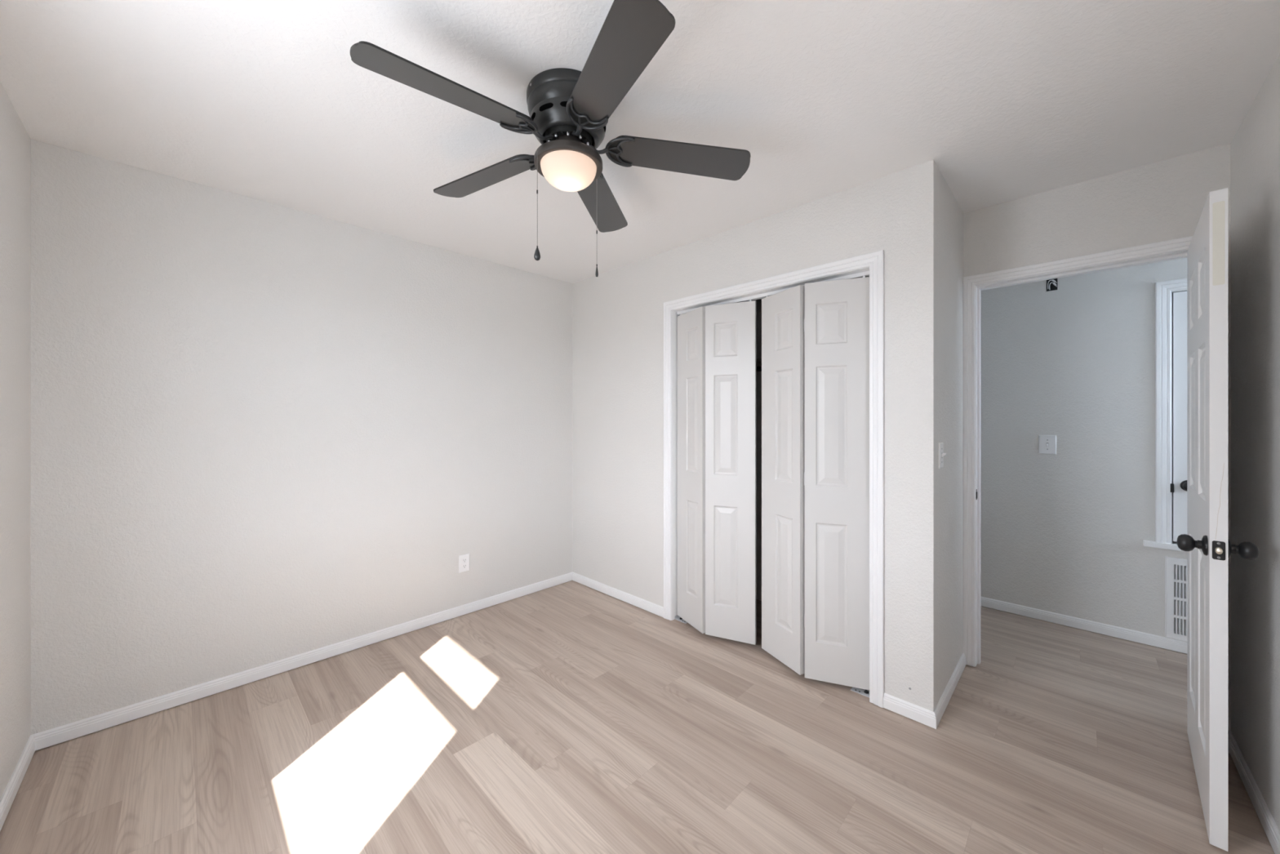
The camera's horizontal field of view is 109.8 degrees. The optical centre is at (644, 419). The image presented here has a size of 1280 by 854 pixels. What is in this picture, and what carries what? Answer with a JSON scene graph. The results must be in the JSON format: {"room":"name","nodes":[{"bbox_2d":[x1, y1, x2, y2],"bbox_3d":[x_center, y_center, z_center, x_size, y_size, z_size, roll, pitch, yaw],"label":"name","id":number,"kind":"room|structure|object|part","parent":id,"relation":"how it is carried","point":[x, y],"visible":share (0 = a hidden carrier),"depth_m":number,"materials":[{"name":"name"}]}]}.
{"room":"empty bedroom","nodes":[
{"label":"empty bedroom","id":0,"kind":"room"},
{"bbox_2d":[0,81,31,799],"bbox_3d":[-1.199,0.110,0.520,3.553,2.448,0.100,0,0,44],"label":"wall","id":1,"kind":"structure","parent":0,"point":[15,140],"depth_m":1.62,"materials":[{"name":"white paint"}]},
{"bbox_2d":[0,734,35,831],"bbox_3d":[-1.201,1.288,0.600,3.438,0.063,0.012,0,0,44],"label":"baseboard","id":2,"kind":"structure","parent":1,"relation":"attached to","point":[6,800],"depth_m":1.59,"materials":[{"name":"white paint"}]},
{"bbox_2d":[31,138,573,734],"bbox_3d":[-0.706,0.110,3.671,0.120,2.448,5.314,0,0,44],"label":"wall","id":3,"kind":"structure","parent":0,"point":[262,433],"depth_m":2.27,"materials":[{"name":"white paint"}]},
{"bbox_2d":[32,572,572,750],"bbox_3d":[-1.510,1.288,2.744,0.012,0.063,2.664,0,0,44],"label":"baseboard","id":4,"kind":"structure","parent":3,"relation":"attached to","point":[44,739],"depth_m":2.28,"materials":[{"name":"white paint"}]},
{"bbox_2d":[458,553,469,573],"bbox_3d":[-1.218,0.976,3.050,0.008,0.116,0.072,0,0,44],"label":"wall outlet","id":5,"kind":"object","parent":3,"relation":"attached to","point":[464,560],"visible":1,"depth_m":3.05,"materials":[{"name":"white plastic"}]},
{"bbox_2d":[0,580,1275,853],"bbox_3d":[1.155,1.324,1.912,5.600,0.001,5.696,0,0,44],"label":"floor","id":6,"kind":"structure","parent":0,"point":[571,717],"depth_m":1.75,"materials":[{"name":"brown wood"}]},
{"bbox_2d":[675,614,687,623],"bbox_3d":[0.254,1.311,2.963,0.095,0.025,0.052,0,0,44],"label":"pivot bracket","id":7,"kind":"object","parent":6,"relation":"on","point":[677,617],"visible":0.77,"depth_m":2.97,"materials":[{"name":"silver metal"}]},
{"bbox_2d":[850,687,869,697],"bbox_3d":[1.059,1.311,2.184,0.095,0.025,0.052,0,0,44],"label":"pivot bracket","id":8,"kind":"object","parent":6,"relation":"on","point":[865,692],"visible":0.81,"depth_m":2.18,"materials":[{"name":"silver metal"}]},
{"bbox_2d":[0,0,1279,283],"bbox_3d":[1.134,-1.164,1.890,5.240,0.100,5.314,0,0,44],"label":"ceiling","id":9,"kind":"structure","parent":0,"point":[265,100],"depth_m":1.56,"materials":[{"name":"white paint"}]},
{"bbox_2d":[350,0,751,276],"bbox_3d":[-0.295,-0.817,1.544,1.241,0.594,1.206,0,0,44],"label":"ceiling fan","id":10,"kind":"object","parent":9,"relation":"hanging from","point":[570,110],"visible":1,"depth_m":1.45,"materials":[{"name":"black metal"}]},
{"bbox_3d":[-0.560,-0.942,1.305,0.496,0.053,0.141,0,0,-44],"label":"blade","id":11,"kind":"part","parent":10,"relation":"part of","materials":[{"name":"grey wood"}]},
{"bbox_3d":[-0.612,-0.941,1.761,0.496,0.056,0.140,0,0,27],"label":"blade","id":12,"kind":"part","parent":10,"relation":"part of","materials":[{"name":"grey wood"}]},
{"bbox_3d":[-0.391,-0.947,1.457,0.124,0.031,0.085,0,0,44],"label":"iron plate","id":13,"kind":"part","parent":10,"relation":"part of","materials":[{"name":"black metal"}]},
{"bbox_3d":[-0.355,-0.730,1.498,0.002,0.324,0.002,0,0,44],"label":"pull chain","id":14,"kind":"part","parent":10,"relation":"part of","materials":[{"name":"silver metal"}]},
{"bbox_3d":[-0.263,-1.003,1.571,0.164,0.103,0.164,0,0,44],"label":"motor","id":15,"kind":"part","parent":10,"relation":"part of","materials":[{"name":"black metal"}]},
{"bbox_3d":[-0.263,-0.844,1.571,0.193,0.072,0.193,0,0,44],"label":"lamp shade","id":16,"kind":"part","parent":10,"relation":"part of","materials":[{"name":"white glass"}]},
{"bbox_3d":[-0.189,-0.946,1.419,0.125,0.030,0.082,0,0,-26],"label":"iron plate","id":17,"kind":"part","parent":10,"relation":"part of","materials":[{"name":"black metal"}]},
{"bbox_3d":[-0.172,-0.719,1.643,0.002,0.328,0.002,0,0,44],"label":"pull chain","id":18,"kind":"part","parent":10,"relation":"part of","materials":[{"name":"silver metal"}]},
{"bbox_3d":[-0.194,-0.938,1.963,0.142,0.052,0.496,0,0,12],"label":"blade","id":19,"kind":"part","parent":10,"relation":"part of","materials":[{"name":"grey wood"}]},
{"bbox_3d":[-0.095,-0.945,1.588,0.082,0.029,0.125,0,0,-6],"label":"iron plate","id":20,"kind":"part","parent":10,"relation":"part of","materials":[{"name":"black metal"}]},
{"bbox_3d":[-0.091,-0.938,1.211,0.141,0.057,0.496,0,0,-27],"label":"blade","id":21,"kind":"part","parent":10,"relation":"part of","materials":[{"name":"grey wood"}]},
{"bbox_3d":[0.133,-0.934,1.608,0.496,0.063,0.141,0,0,-7],"label":"blade","id":22,"kind":"part","parent":10,"relation":"part of","materials":[{"name":"grey wood"}]},
{"bbox_2d":[573,160,933,711],"bbox_3d":[0.367,0.110,2.861,2.548,2.448,0.115,0,0,44],"label":"wall","id":23,"kind":"structure","parent":0,"point":[618,313],"depth_m":2.53,"materials":[{"name":"white paint"}]},
{"bbox_2d":[572,571,663,617],"bbox_3d":[-0.229,1.288,3.349,1.013,0.063,0.012,0,0,44],"label":"baseboard","id":24,"kind":"structure","parent":23,"relation":"attached to","point":[652,607],"depth_m":3.29,"materials":[{"name":"white paint"}]},
{"bbox_2d":[676,271,869,315],"bbox_3d":[0.664,-0.702,2.581,1.210,0.019,0.030,0,0,44],"label":"closet track","id":25,"kind":"object","parent":23,"relation":"attached to","point":[866,273],"visible":0.6,"depth_m":2.55,"materials":[{"name":"white metal"}]},
{"bbox_2d":[676,299,756,644],"bbox_3d":[0.406,0.302,2.764,0.580,1.992,0.129,0,0,44],"label":"door","id":26,"kind":"structure","parent":25,"relation":"hanging from","point":[717,344],"depth_m":2.69,"materials":[{"name":"grey paint"}]},
{"bbox_2d":[761,275,869,689],"bbox_3d":[0.846,0.302,2.322,0.580,1.992,0.146,0,0,44],"label":"door","id":27,"kind":"structure","parent":25,"relation":"hanging from","point":[815,335],"depth_m":2.24,"materials":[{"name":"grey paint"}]},
{"bbox_2d":[663,249,884,707],"bbox_3d":[0.655,0.275,2.571,1.342,2.098,0.132,0,0,44],"label":"door frame","id":28,"kind":"structure","parent":23,"relation":"attached to","point":[873,262],"depth_m":2.19,"materials":[{"name":"white paint"}]},
{"bbox_2d":[883,692,936,728],"bbox_3d":[1.172,1.288,1.994,0.210,0.063,0.012,0,0,44],"label":"baseboard","id":29,"kind":"structure","parent":23,"relation":"attached to","point":[918,713],"depth_m":1.99,"materials":[{"name":"white paint"}]},
{"bbox_2d":[933,160,963,710],"bbox_3d":[1.445,0.110,2.225,0.115,2.448,0.699,0,0,44],"label":"wall","id":30,"kind":"structure","parent":0,"point":[948,213],"depth_m":2.12,"materials":[{"name":"white paint"}]},
{"bbox_2d":[938,442,946,468],"bbox_3d":[1.345,0.164,2.024,0.022,0.115,0.070,0,0,44],"label":"light switch","id":31,"kind":"object","parent":30,"relation":"attached to","point":[941,454],"visible":1,"depth_m":2.02,"materials":[{"name":"white plastic"}]},
{"bbox_3d":[1.339,0.164,2.030,0.005,0.115,0.070,0,0,44],"label":"plate","id":32,"kind":"part","parent":31,"relation":"part of","materials":[{"name":"white plastic"}]},
{"bbox_2d":[933,652,965,728],"bbox_3d":[1.486,1.288,2.176,0.012,0.063,0.712,0,0,44],"label":"baseboard","id":33,"kind":"structure","parent":30,"relation":"attached to","point":[939,711],"depth_m":2.13,"materials":[{"name":"white paint"}]},
{"bbox_2d":[751,142,1231,730],"bbox_3d":[1.735,0.110,2.511,5.000,2.448,0.115,0,0,44],"label":"wall","id":34,"kind":"structure","parent":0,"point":[1165,200],"depth_m":2.08,"materials":[{"name":"white paint"}]},
{"bbox_2d":[963,235,1192,666],"bbox_3d":[2.082,0.274,2.176,0.887,2.092,0.148,0,0,44],"label":"door frame","id":35,"kind":"structure","parent":34,"relation":"attached to","point":[1173,249],"depth_m":2.40,"materials":[{"name":"white paint"}]},
{"bbox_2d":[1177,187,1258,851],"bbox_3d":[2.015,0.306,1.638,0.159,2.016,0.744,0,0,44],"label":"door","id":36,"kind":"structure","parent":35,"relation":"attached to","point":[1206,544],"depth_m":1.39,"materials":[{"name":"white paint"}]},
{"bbox_3d":[1.770,0.403,1.460,0.054,0.055,0.055,0,0,44],"label":"knob","id":37,"kind":"part","parent":36,"relation":"part of","materials":[{"name":"black metal"}]},
{"bbox_3d":[1.762,0.403,1.380,0.003,0.057,0.025,0,0,-43],"label":"latch plate","id":38,"kind":"part","parent":36,"relation":"part of","materials":[{"name":"black metal"}]},
{"bbox_3d":[1.841,0.403,1.383,0.054,0.055,0.055,0,0,44],"label":"knob","id":39,"kind":"part","parent":36,"relation":"part of","materials":[{"name":"black metal"}]},
{"bbox_2d":[980,257,1186,636],"bbox_3d":[2.425,0.110,3.225,5.000,2.448,0.100,0,0,44],"label":"wall","id":40,"kind":"structure","parent":0,"point":[1064,532],"depth_m":2.86,"materials":[{"name":"white paint"}]},
{"bbox_2d":[1038,435,1056,454],"bbox_3d":[2.633,0.167,2.940,0.086,0.124,0.022,0,0,44],"label":"light switch","id":41,"kind":"object","parent":40,"relation":"attached to","point":[1046,443],"visible":1,"depth_m":2.94,"materials":[{"name":"white plastic"}]},
{"bbox_2d":[1046,278,1057,291],"bbox_3d":[2.651,-0.879,2.927,0.053,0.086,0.015,0,0,44],"label":"junction box","id":42,"kind":"object","parent":40,"relation":"attached to","point":[1051,284],"visible":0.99,"depth_m":2.93,"materials":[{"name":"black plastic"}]},
{"bbox_2d":[980,595,1186,653],"bbox_3d":[2.853,1.288,2.733,3.700,0.063,0.012,0,0,44],"label":"baseboard","id":43,"kind":"structure","parent":40,"relation":"attached to","point":[1154,640],"depth_m":2.80,"materials":[{"name":"white paint"}]},
{"bbox_2d":[1142,278,1186,551],"bbox_3d":[3.259,-0.024,2.390,0.824,1.536,0.120,0,0,44],"label":"door frame","id":44,"kind":"structure","parent":40,"relation":"attached to","point":[1164,291],"depth_m":2.59,"materials":[{"name":"white paint"}]},
{"bbox_2d":[1164,555,1186,641],"bbox_3d":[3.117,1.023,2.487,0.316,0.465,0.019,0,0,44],"label":"air vent","id":45,"kind":"object","parent":40,"relation":"in","point":[1170,562],"visible":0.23,"depth_m":2.56,"materials":[{"name":"white metal"}]},
{"bbox_2d":[1170,291,1186,542],"bbox_3d":[3.227,-0.012,2.365,0.606,1.423,0.096,0,0,44],"label":"door","id":46,"kind":"structure","parent":40,"relation":"in","point":[1179,485],"depth_m":2.56,"materials":[{"name":"white paint"}]},
{"bbox_3d":[3.018,0.394,2.575,0.014,0.050,0.016,0,0,44],"label":"latch plate","id":47,"kind":"part","parent":46,"relation":"part of","materials":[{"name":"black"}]},
{"bbox_3d":[3.045,0.376,2.512,0.055,0.055,0.054,0,0,44],"label":"knob","id":48,"kind":"part","parent":46,"relation":"part of","materials":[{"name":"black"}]},
{"bbox_2d":[1231,53,1279,831],"bbox_3d":[1.241,0.110,0.569,0.115,2.448,3.363,0,0,44],"label":"wall","id":49,"kind":"structure","parent":0,"point":[1255,144],"depth_m":1.54,"materials":[{"name":"white paint"}]},
{"bbox_2d":[1227,729,1279,853],"bbox_3d":[1.195,1.288,0.614,0.012,0.063,3.363,0,0,44],"label":"baseboard","id":50,"kind":"structure","parent":49,"relation":"attached to","point":[1272,831],"depth_m":1.53,"materials":[{"name":"white paint"}]},
{"bbox_3d":[0.248,0.110,3.463,0.100,2.448,0.584,0,0,44],"label":"wall","id":51,"kind":"structure","parent":0,"visible":0},
{"bbox_2d":[756,358,761,366],"bbox_3d":[0.963,-0.387,2.969,1.609,0.022,0.298,0,0,44],"label":"closet shelf","id":52,"kind":"object","parent":51,"relation":"attached to","point":[758,360],"visible":0.02,"depth_m":3.00,"materials":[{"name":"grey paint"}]},
{"bbox_2d":[756,366,761,371],"bbox_3d":[0.873,-0.331,2.877,1.609,0.032,0.032,0,0,44],"label":"closet rod","id":53,"kind":"object","parent":51,"relation":"attached to","point":[758,368],"visible":0.02,"depth_m":2.97,"materials":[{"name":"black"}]}
]}

